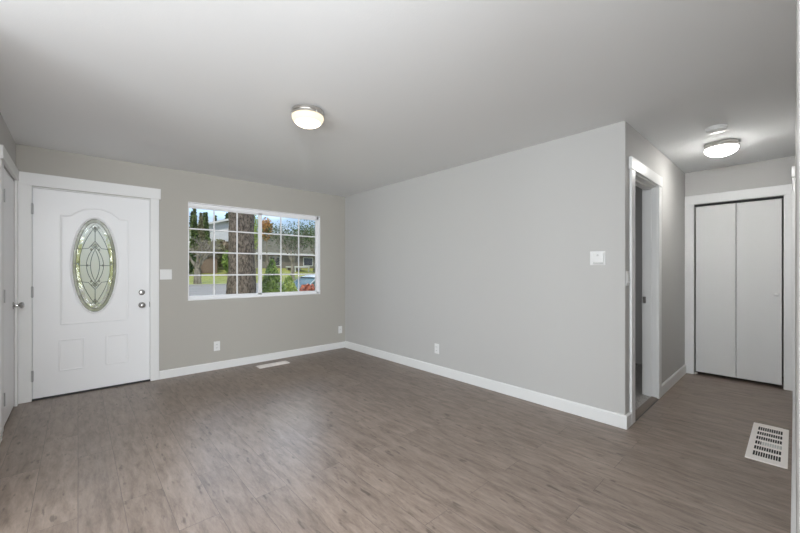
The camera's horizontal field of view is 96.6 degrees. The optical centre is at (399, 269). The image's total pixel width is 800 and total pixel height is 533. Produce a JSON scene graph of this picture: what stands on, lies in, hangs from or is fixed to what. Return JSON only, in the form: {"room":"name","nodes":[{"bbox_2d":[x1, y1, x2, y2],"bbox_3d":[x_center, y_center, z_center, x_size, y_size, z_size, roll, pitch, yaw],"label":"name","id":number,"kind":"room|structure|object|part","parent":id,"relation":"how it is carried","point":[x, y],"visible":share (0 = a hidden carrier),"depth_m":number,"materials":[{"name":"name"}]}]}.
{"room":"empty living room","nodes":[
{"label":"empty living room","id":0,"kind":"room"},
{"bbox_2d":[0,113,15,406],"bbox_3d":[-2.844,0.039,2.413,0.120,2.440,2.395,0,0,-42],"label":"wall","id":1,"kind":"structure","parent":0,"point":[6,139],"depth_m":2.95,"materials":[{"name":"grey paint"}]},
{"bbox_2d":[0,144,18,435],"bbox_3d":[-3.266,0.167,2.986,0.022,2.185,0.940,0,0,-42],"label":"door frame","id":2,"kind":"structure","parent":1,"relation":"in","point":[5,159],"depth_m":2.78,"materials":[{"name":"white wood"}]},
{"bbox_2d":[4,168,23,424],"bbox_3d":[-3.309,0.218,3.038,0.108,2.058,0.649,0,0,-42],"label":"door","id":3,"kind":"structure","parent":1,"relation":"in","point":[9,304],"depth_m":3.02,"materials":[{"name":"white wood"}]},
{"bbox_3d":[-3.339,0.218,3.019,0.037,2.058,0.637,0,0,-42],"label":"panel","id":4,"kind":"part","parent":3,"relation":"part of","materials":[{"name":"white wood"}]},
{"bbox_3d":[-3.471,0.324,3.245,0.071,0.064,0.064,0,0,-42],"label":"knob","id":5,"kind":"part","parent":3,"relation":"part of","materials":[{"name":"silver metal"}]},
{"bbox_2d":[16,144,344,370],"bbox_3d":[-2.577,0.039,4.360,9.260,2.440,0.135,0,0,-42],"label":"wall","id":6,"kind":"structure","parent":0,"point":[243,327],"depth_m":4.51,"materials":[{"name":"grey paint"}]},
{"bbox_2d":[18,171,160,403],"bbox_3d":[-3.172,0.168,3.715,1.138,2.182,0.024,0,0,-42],"label":"door frame","id":7,"kind":"structure","parent":6,"relation":"in","point":[27,180],"depth_m":3.43,"materials":[{"name":"white wood"}]},
{"bbox_2d":[31,188,149,398],"bbox_3d":[-3.173,0.228,3.717,0.940,2.027,0.115,0,0,-42],"label":"door","id":8,"kind":"structure","parent":6,"relation":"in","point":[79,344],"depth_m":3.70,"materials":[{"name":"white wood"}]},
{"bbox_3d":[-3.316,0.854,3.604,0.200,0.320,0.004,0,0,-42],"label":"panel moulding","id":9,"kind":"part","parent":8,"relation":"part of","materials":[{"name":"white wood"}]},
{"bbox_3d":[-3.182,-0.044,3.721,0.390,1.010,0.010,0,0,-42],"label":"glass frame","id":10,"kind":"part","parent":8,"relation":"part of","materials":[{"name":"white"}]},
{"bbox_3d":[-3.178,-0.046,3.728,0.550,1.200,0.004,0,0,-42],"label":"panel moulding","id":11,"kind":"part","parent":8,"relation":"part of","materials":[{"name":"white"}]},
{"bbox_3d":[-3.197,-0.044,3.738,0.356,0.976,0.008,0,0,-42],"label":"border glass","id":12,"kind":"part","parent":8,"relation":"part of","materials":[{"name":"beige"}]},
{"bbox_3d":[-3.197,-0.044,3.738,0.299,0.895,0.007,0,0,-42],"label":"bevelled glass","id":13,"kind":"part","parent":8,"relation":"part of","materials":[{"name":"beige"}]},
{"bbox_3d":[-3.197,-0.044,3.738,0.236,0.810,0.005,0,0,-42],"label":"textured glass","id":14,"kind":"part","parent":8,"relation":"part of","materials":[{"name":"white"}]},
{"bbox_3d":[-3.049,0.854,3.845,0.200,0.320,0.004,0,0,-42],"label":"panel moulding","id":15,"kind":"part","parent":8,"relation":"part of","materials":[{"name":"white wood"}]},
{"bbox_3d":[-2.867,0.395,3.965,0.064,0.064,0.071,0,0,-42],"label":"knob","id":16,"kind":"part","parent":8,"relation":"part of","materials":[{"name":"silver metal"}]},
{"bbox_2d":[160,269,171,279],"bbox_3d":[-2.716,0.056,4.136,0.118,0.118,0.010,0,0,-42],"label":"light switch","id":17,"kind":"object","parent":6,"relation":"attached to","point":[165,274],"visible":1,"depth_m":4.13,"materials":[{"name":"white plastic"}]},
{"bbox_2d":[214,341,219,350],"bbox_3d":[-2.312,0.965,4.502,0.072,0.118,0.010,0,0,-42],"label":"wall outlet","id":18,"kind":"object","parent":6,"relation":"attached to","point":[217,343],"visible":1,"depth_m":4.50,"materials":[{"name":"white plastic"}]},
{"bbox_2d":[159,341,344,379],"bbox_3d":[-1.825,1.212,4.937,2.526,0.095,0.016,0,0,-42],"label":"baseboard","id":19,"kind":"structure","parent":6,"relation":"attached to","point":[169,373],"depth_m":4.72,"materials":[{"name":"white wood"}]},
{"bbox_2d":[188,202,319,300],"bbox_3d":[-1.932,-0.222,4.935,1.782,1.193,0.136,0,0,-42],"label":"window","id":20,"kind":"structure","parent":6,"relation":"in","point":[194,205],"depth_m":4.90,"materials":[{"name":"white plastic"}]},
{"bbox_3d":[-2.262,-0.216,4.650,0.891,1.121,0.024,0,0,-42],"label":"sash","id":21,"kind":"part","parent":20,"relation":"part of","materials":[{"name":"white plastic"}]},
{"bbox_3d":[-1.619,-0.216,5.201,0.893,1.121,0.024,0,0,-42],"label":"sash","id":22,"kind":"part","parent":20,"relation":"part of","materials":[{"name":"white plastic"}]},
{"bbox_2d":[0,348,792,532],"bbox_3d":[0.354,1.313,1.607,9.920,0.132,8.150,0,0,-42],"label":"floor","id":23,"kind":"structure","parent":0,"point":[341,440],"depth_m":2.38,"materials":[{"name":"brown laminate"}]},
{"bbox_2d":[256,361,289,368],"bbox_3d":[-1.679,1.256,4.723,0.410,0.006,0.140,0,0,-42],"label":"floor vent","id":24,"kind":"object","parent":23,"relation":"in","point":[281,362],"visible":1,"depth_m":4.71,"materials":[{"name":"white metal"}]},
{"bbox_2d":[745,422,788,468],"bbox_3d":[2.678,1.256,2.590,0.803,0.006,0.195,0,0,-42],"label":"floor vent","id":25,"kind":"object","parent":23,"relation":"in","point":[768,444],"visible":1,"depth_m":2.54,"materials":[{"name":"white metal"}]},
{"bbox_2d":[0,0,795,196],"bbox_3d":[0.354,-1.241,1.607,9.920,0.120,8.150,0,0,-42],"label":"ceiling","id":26,"kind":"structure","parent":0,"point":[404,90],"depth_m":2.20,"materials":[{"name":"white paint"}]},
{"bbox_2d":[291,104,323,128],"bbox_3d":[-0.683,-1.121,2.647,0.232,0.120,0.237,0,0,-42],"label":"ceiling light","id":27,"kind":"object","parent":26,"relation":"attached to","point":[308,116],"visible":1,"depth_m":2.57,"materials":[{"name":"white metal"}]},
{"bbox_2d":[705,124,727,133],"bbox_3d":[2.625,-1.160,2.957,0.140,0.041,0.140,0,0,-42],"label":"smoke detector","id":28,"kind":"object","parent":26,"relation":"attached to","point":[719,128],"visible":1,"depth_m":2.92,"materials":[{"name":"white plastic"}]},
{"bbox_2d":[704,139,739,156],"bbox_3d":[3.003,-1.121,3.329,0.241,0.120,0.247,0,0,-42],"label":"ceiling light","id":29,"kind":"object","parent":26,"relation":"attached to","point":[720,148],"visible":1,"depth_m":3.26,"materials":[{"name":"white metal"}]},
{"bbox_2d":[345,121,629,414],"bbox_3d":[0.490,0.039,4.348,0.120,2.440,3.994,0,0,-42],"label":"wall","id":30,"kind":"structure","parent":0,"point":[486,261],"depth_m":3.58,"materials":[{"name":"grey paint"}]},
{"bbox_2d":[435,343,438,353],"bbox_3d":[0.443,0.954,4.303,0.010,0.118,0.072,0,0,-42],"label":"wall outlet","id":31,"kind":"object","parent":30,"relation":"attached to","point":[436,345],"visible":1,"depth_m":4.30,"materials":[{"name":"white plastic"}]},
{"bbox_2d":[345,341,626,429],"bbox_3d":[0.450,1.207,4.290,0.016,0.105,3.994,0,0,-42],"label":"baseboard","id":32,"kind":"structure","parent":30,"relation":"attached to","point":[593,413],"depth_m":3.56,"materials":[{"name":"white wood"}]},
{"bbox_2d":[590,251,604,264],"bbox_3d":[1.639,-0.095,2.965,0.029,0.115,0.117,0,0,-42],"label":"thermostat","id":33,"kind":"object","parent":30,"relation":"attached to","point":[596,257],"visible":1,"depth_m":2.96,"materials":[{"name":"white plastic"}]},
{"bbox_2d":[624,121,625,414],"bbox_3d":[1.784,-0.013,2.831,0.012,2.335,0.012,0,0,-42],"label":"trim","id":34,"kind":"structure","parent":30,"relation":"attached to","point":[624,121],"depth_m":2.83,"materials":[{"name":"grey paint"}]},
{"bbox_2d":[626,271,629,285],"bbox_3d":[1.825,0.069,2.852,0.070,0.118,0.016,0,0,-42],"label":"light switch","id":35,"kind":"object","parent":30,"relation":"attached to","point":[627,272],"visible":1,"depth_m":2.84,"materials":[{"name":"white plastic"}]},
{"bbox_2d":[630,125,684,382],"bbox_3d":[2.642,0.039,3.682,2.181,2.440,0.120,0,0,-42],"label":"wall","id":36,"kind":"structure","parent":0,"point":[641,149],"depth_m":3.86,"materials":[{"name":"grey paint"}]},
{"bbox_2d":[635,173,656,397],"bbox_3d":[2.185,0.222,3.269,0.775,2.075,0.124,0,0,-42],"label":"door frame","id":37,"kind":"structure","parent":36,"relation":"attached to","point":[649,190],"depth_m":3.51,"materials":[{"name":"white wood"}]},
{"bbox_2d":[629,156,662,423],"bbox_3d":[2.231,0.172,3.214,0.995,2.175,0.022,0,0,-42],"label":"door frame","id":38,"kind":"structure","parent":36,"relation":"in","point":[635,166],"depth_m":2.99,"materials":[{"name":"white wood"}]},
{"bbox_2d":[635,396,657,419],"bbox_3d":[2.214,1.252,3.236,0.751,0.014,0.057,0,0,-42],"label":"threshold","id":39,"kind":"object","parent":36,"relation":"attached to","point":[638,412],"depth_m":3.25,"materials":[{"name":"brown wood"}]},
{"bbox_2d":[635,399,658,420],"bbox_3d":[2.236,1.257,3.213,0.751,0.004,0.006,0,0,-42],"label":"trim","id":40,"kind":"structure","parent":36,"relation":"attached to","point":[658,399],"depth_m":3.23,"materials":[{"name":"grey"}]},
{"bbox_2d":[626,364,685,428],"bbox_3d":[2.643,1.207,3.591,2.301,0.105,0.016,0,0,-42],"label":"baseboard","id":41,"kind":"structure","parent":36,"relation":"attached to","point":[666,385],"depth_m":3.79,"materials":[{"name":"white wood"}]},
{"bbox_2d":[635,156,794,373],"bbox_3d":[2.541,0.039,5.510,0.120,2.440,5.019,0,0,-42],"label":"wall","id":42,"kind":"structure","parent":0,"point":[774,172],"depth_m":4.21,"materials":[{"name":"grey paint"}]},
{"bbox_2d":[695,196,782,384],"bbox_3d":[3.805,0.239,4.037,0.067,2.040,0.731,0,0,-42],"label":"door","id":43,"kind":"structure","parent":42,"relation":"in","point":[739,245],"depth_m":4.00,"materials":[{"name":"white wood"}]},
{"bbox_3d":[3.698,0.236,4.180,0.034,1.977,0.352,0,0,-42],"label":"panel","id":44,"kind":"part","parent":43,"relation":"part of","materials":[{"name":"white wood"}]},
{"bbox_3d":[3.937,0.236,3.916,0.034,1.977,0.352,0,0,-42],"label":"panel","id":45,"kind":"part","parent":43,"relation":"part of","materials":[{"name":"white wood"}]},
{"bbox_2d":[685,184,792,390],"bbox_3d":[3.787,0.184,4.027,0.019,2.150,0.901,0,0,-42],"label":"door frame","id":46,"kind":"structure","parent":42,"relation":"in","point":[786,190],"depth_m":4.02,"materials":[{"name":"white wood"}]},
{"bbox_2d":[795,0,799,532],"bbox_3d":[2.313,0.039,2.003,4.919,2.440,0.120,0,0,-42],"label":"wall","id":47,"kind":"structure","parent":0,"point":[797,115],"depth_m":0.76,"materials":[{"name":"grey paint"}]},
{"bbox_2d":[791,402,795,532],"bbox_3d":[1.949,1.212,1.766,4.060,0.095,0.016,0,0,-42],"label":"baseboard","id":48,"kind":"structure","parent":47,"relation":"attached to","point":[793,481],"depth_m":1.99,"materials":[{"name":"white wood"}]},
{"bbox_2d":[792,166,794,402],"bbox_3d":[3.763,0.177,3.408,0.843,2.165,0.022,0,0,-42],"label":"door frame","id":49,"kind":"structure","parent":47,"relation":"in","point":[793,167],"depth_m":3.13,"materials":[{"name":"white wood"}]},
{"label":"outside","id":50,"kind":"structure","parent":0,"visible":0},
{"bbox_3d":[-1.299,1.657,15.536,9.100,0.025,5.200,0,0,-42],"label":"driveway","id":51,"kind":"object","parent":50,"visible":0},
{"bbox_2d":[294,275,314,289],"bbox_3d":[-3.005,0.920,13.995,4.397,1.460,1.900,0,0,-42],"label":"car","id":52,"kind":"object","parent":51,"relation":"on","point":[310,279],"visible":0.03,"depth_m":13.40,"materials":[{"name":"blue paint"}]},
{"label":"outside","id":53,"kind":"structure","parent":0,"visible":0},
{"bbox_2d":[81,275,305,285],"bbox_3d":[-5.913,1.419,43.844,130.000,1.600,11.000,0,0,-42],"label":"lawn","id":54,"kind":"structure","parent":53,"point":[205,279],"depth_m":33.90,"materials":[{"name":"green plant"}]},
{"bbox_2d":[189,237,220,283],"bbox_3d":[-16.512,-0.728,29.513,3.814,4.130,3.659,0,0,-7],"label":"bare tree","id":55,"kind":"object","parent":54,"relation":"on","point":[197,271],"visible":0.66,"depth_m":28.78,"materials":[{"name":"grey plant"}]},
{"bbox_2d":[254,215,257,273],"bbox_3d":[-14.437,-2.243,35.453,0.864,6.787,0.891,0,0,-42],"label":"tree","id":56,"kind":"object","parent":54,"relation":"on","point":[255,220],"visible":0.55,"depth_m":35.42,"materials":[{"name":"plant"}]},
{"bbox_2d":[262,217,273,273],"bbox_3d":[-15.224,-2.566,40.700,1.595,6.951,1.706,0,0,-42],"label":"autumn tree","id":57,"kind":"object","parent":54,"relation":"on","point":[265,222],"visible":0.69,"depth_m":40.48,"materials":[{"name":"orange plant"}]},
{"bbox_2d":[256,255,279,268],"bbox_3d":[-13.834,-0.300,37.563,2.211,2.762,2.390,0,0,9],"label":"bare tree","id":58,"kind":"object","parent":54,"relation":"on","point":[267,258],"visible":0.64,"depth_m":37.46,"materials":[{"name":"grey plant"}]},
{"bbox_2d":[254,220,314,280],"bbox_3d":[-10.837,-1.953,35.773,7.332,6.461,6.321,0,0,-42],"label":"leafy tree","id":59,"kind":"object","parent":54,"relation":"on","point":[288,245],"visible":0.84,"depth_m":35.42,"materials":[{"name":"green plant"}]},
{"bbox_2d":[287,220,314,254],"bbox_3d":[-10.185,-2.823,44.748,6.967,7.481,7.684,0,0,-5],"label":"leafy tree","id":60,"kind":"object","parent":54,"relation":"on","point":[313,231],"visible":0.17,"depth_m":44.10,"materials":[{"name":"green plant"}]},
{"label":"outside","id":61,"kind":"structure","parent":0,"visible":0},
{"bbox_3d":[4.256,2.139,21.396,85.000,1.040,15.950,0,0,-42],"label":"lawn","id":62,"kind":"structure","parent":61,"visible":0},
{"bbox_2d":[226,212,255,293],"bbox_3d":[-3.417,-3.191,7.696,0.611,10.300,0.608,0,0,-42],"label":"fir tree","id":63,"kind":"object","parent":62,"relation":"on","point":[246,262],"visible":0.34,"depth_m":7.48,"materials":[{"name":"brown plant"}]},
{"bbox_2d":[262,258,285,292],"bbox_3d":[-3.267,0.728,9.155,1.322,2.063,1.290,0,0,-42],"label":"conical shrub","id":64,"kind":"object","parent":62,"relation":"on","point":[270,283],"visible":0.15,"depth_m":9.03,"materials":[{"name":"green plant"}]},
{"bbox_2d":[282,273,297,291],"bbox_3d":[-3.260,0.939,10.490,1.352,1.640,1.274,0,0,-42],"label":"conical shrub","id":65,"kind":"object","parent":62,"relation":"on","point":[289,285],"visible":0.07,"depth_m":10.43,"materials":[{"name":"green plant"}]},
{"bbox_2d":[299,283,314,290],"bbox_3d":[-2.348,1.038,9.193,0.869,1.370,0.852,0,0,-15],"label":"shrub","id":66,"kind":"object","parent":62,"relation":"on","point":[305,287],"visible":0.06,"depth_m":9.11,"materials":[{"name":"red plant"}]},
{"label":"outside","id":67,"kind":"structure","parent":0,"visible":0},
{"bbox_2d":[81,243,314,274],"bbox_3d":[-21.258,-2.621,83.211,200.000,8.480,68.000,0,0,-42],"label":"hillside","id":68,"kind":"structure","parent":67,"point":[220,270],"depth_m":46.69,"materials":[{"name":"green plant"}]},
{"bbox_2d":[189,211,192,226],"bbox_3d":[-45.475,-8.360,77.867,2.389,9.013,2.242,0,0,-42],"label":"conifer tree","id":69,"kind":"object","parent":68,"relation":"on","point":[191,213],"visible":0.14,"depth_m":77.63,"materials":[{"name":"green plant"}]},
{"bbox_2d":[189,253,196,273],"bbox_3d":[-23.056,-0.734,37.225,3.206,3.145,3.105,0,0,11],"label":"shrub","id":70,"kind":"object","parent":68,"relation":"on","point":[191,267],"visible":0.1,"depth_m":37.40,"materials":[{"name":"green plant"}]},
{"bbox_2d":[189,208,198,255],"bbox_3d":[-25.511,-3.951,44.333,1.760,7.933,1.771,0,0,-42],"label":"conifer tree","id":71,"kind":"object","parent":68,"relation":"on","point":[194,233],"visible":0.44,"depth_m":44.09,"materials":[{"name":"green plant"}]},
{"bbox_2d":[198,212,205,243],"bbox_3d":[-26.538,-3.953,47.457,2.192,7.449,2.034,0,0,-42],"label":"conifer tree","id":72,"kind":"object","parent":68,"relation":"on","point":[201,233],"visible":0.41,"depth_m":47.32,"materials":[{"name":"green plant"}]},
{"bbox_2d":[193,253,218,272],"bbox_3d":[-21.954,-0.706,40.270,2.400,2.700,2.000,0,0,-42],"label":"shed","id":73,"kind":"object","parent":68,"relation":"on","point":[207,266],"visible":0.54,"depth_m":39.74,"materials":[{"name":"brown wood"}]},
{"bbox_3d":[-21.472,-0.406,39.587,0.800,1.500,0.060,0,0,-42],"label":"door","id":74,"kind":"part","parent":73,"relation":"part of","materials":[{"name":"brown wood"}]},
{"bbox_2d":[203,212,210,240],"bbox_3d":[-28.010,-4.526,51.472,2.010,7.721,2.016,0,0,-42],"label":"conifer tree","id":75,"kind":"object","parent":68,"relation":"on","point":[206,224],"visible":0.37,"depth_m":51.33,"materials":[{"name":"green plant"}]},
{"bbox_2d":[189,219,228,248],"bbox_3d":[-30.660,-4.466,59.829,8.900,7.050,11.300,0,0,-42],"label":"house","id":76,"kind":"structure","parent":68,"relation":"on","point":[223,224],"depth_m":55.58,"materials":[{"name":"white"}]},
{"bbox_2d":[196,241,225,267],"bbox_3d":[-23.053,-1.653,43.893,3.768,4.045,3.760,0,0,-42],"label":"thicket","id":77,"kind":"object","parent":68,"relation":"on","point":[219,264],"visible":0.26,"depth_m":43.30,"materials":[{"name":"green plant"}]},
{"bbox_2d":[220,240,227,250],"bbox_3d":[-23.098,-2.006,47.908,3.126,3.976,3.226,0,0,-42],"label":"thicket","id":78,"kind":"object","parent":68,"relation":"on","point":[224,243],"visible":0.07,"depth_m":47.00,"materials":[{"name":"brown plant"}]},
{"bbox_2d":[221,250,227,272],"bbox_3d":[-18.802,-0.971,40.776,3.119,3.403,3.011,0,0,-42],"label":"shrub","id":79,"kind":"object","parent":68,"relation":"on","point":[224,260],"visible":0.14,"depth_m":39.84,"materials":[{"name":"green plant"}]},
{"bbox_2d":[255,234,314,267],"bbox_3d":[-17.375,-2.291,56.682,17.000,6.100,9.780,0,0,-42],"label":"house","id":80,"kind":"structure","parent":68,"relation":"on","point":[272,249],"depth_m":52.11,"materials":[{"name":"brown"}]},
{"bbox_3d":[-17.767,-1.191,50.553,1.400,1.100,0.029,0,0,-42],"label":"pane","id":81,"kind":"part","parent":80,"relation":"part of","materials":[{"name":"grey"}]},
{"bbox_3d":[-13.908,-1.191,54.038,1.400,1.100,0.029,0,0,-42],"label":"pane","id":82,"kind":"part","parent":80,"relation":"part of","materials":[{"name":"grey glass"}]},
{"bbox_2d":[286,266,309,271],"bbox_3d":[-14.136,-0.041,49.218,2.200,0.840,2.800,0,0,-42],"label":"carport","id":83,"kind":"object","parent":68,"relation":"on","point":[287,267],"visible":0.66,"depth_m":48.74,"materials":[{"name":"white"}]},
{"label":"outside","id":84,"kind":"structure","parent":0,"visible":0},
{"bbox_2d":[83,284,257,303],"bbox_3d":[-2.586,1.919,32.700,120.000,1.400,10.000,0,0,-42],"label":"road","id":85,"kind":"structure","parent":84,"point":[201,289],"depth_m":24.17,"materials":[{"name":"grey asphalt"}]},
{"bbox_2d":[82,282,283,287],"bbox_3d":[-5.920,1.249,36.392,120.000,0.220,0.250,0,0,-42],"label":"curb","id":86,"kind":"object","parent":85,"relation":"on","point":[283,282],"depth_m":27.73,"materials":[{"name":"grey concrete"}]}
]}

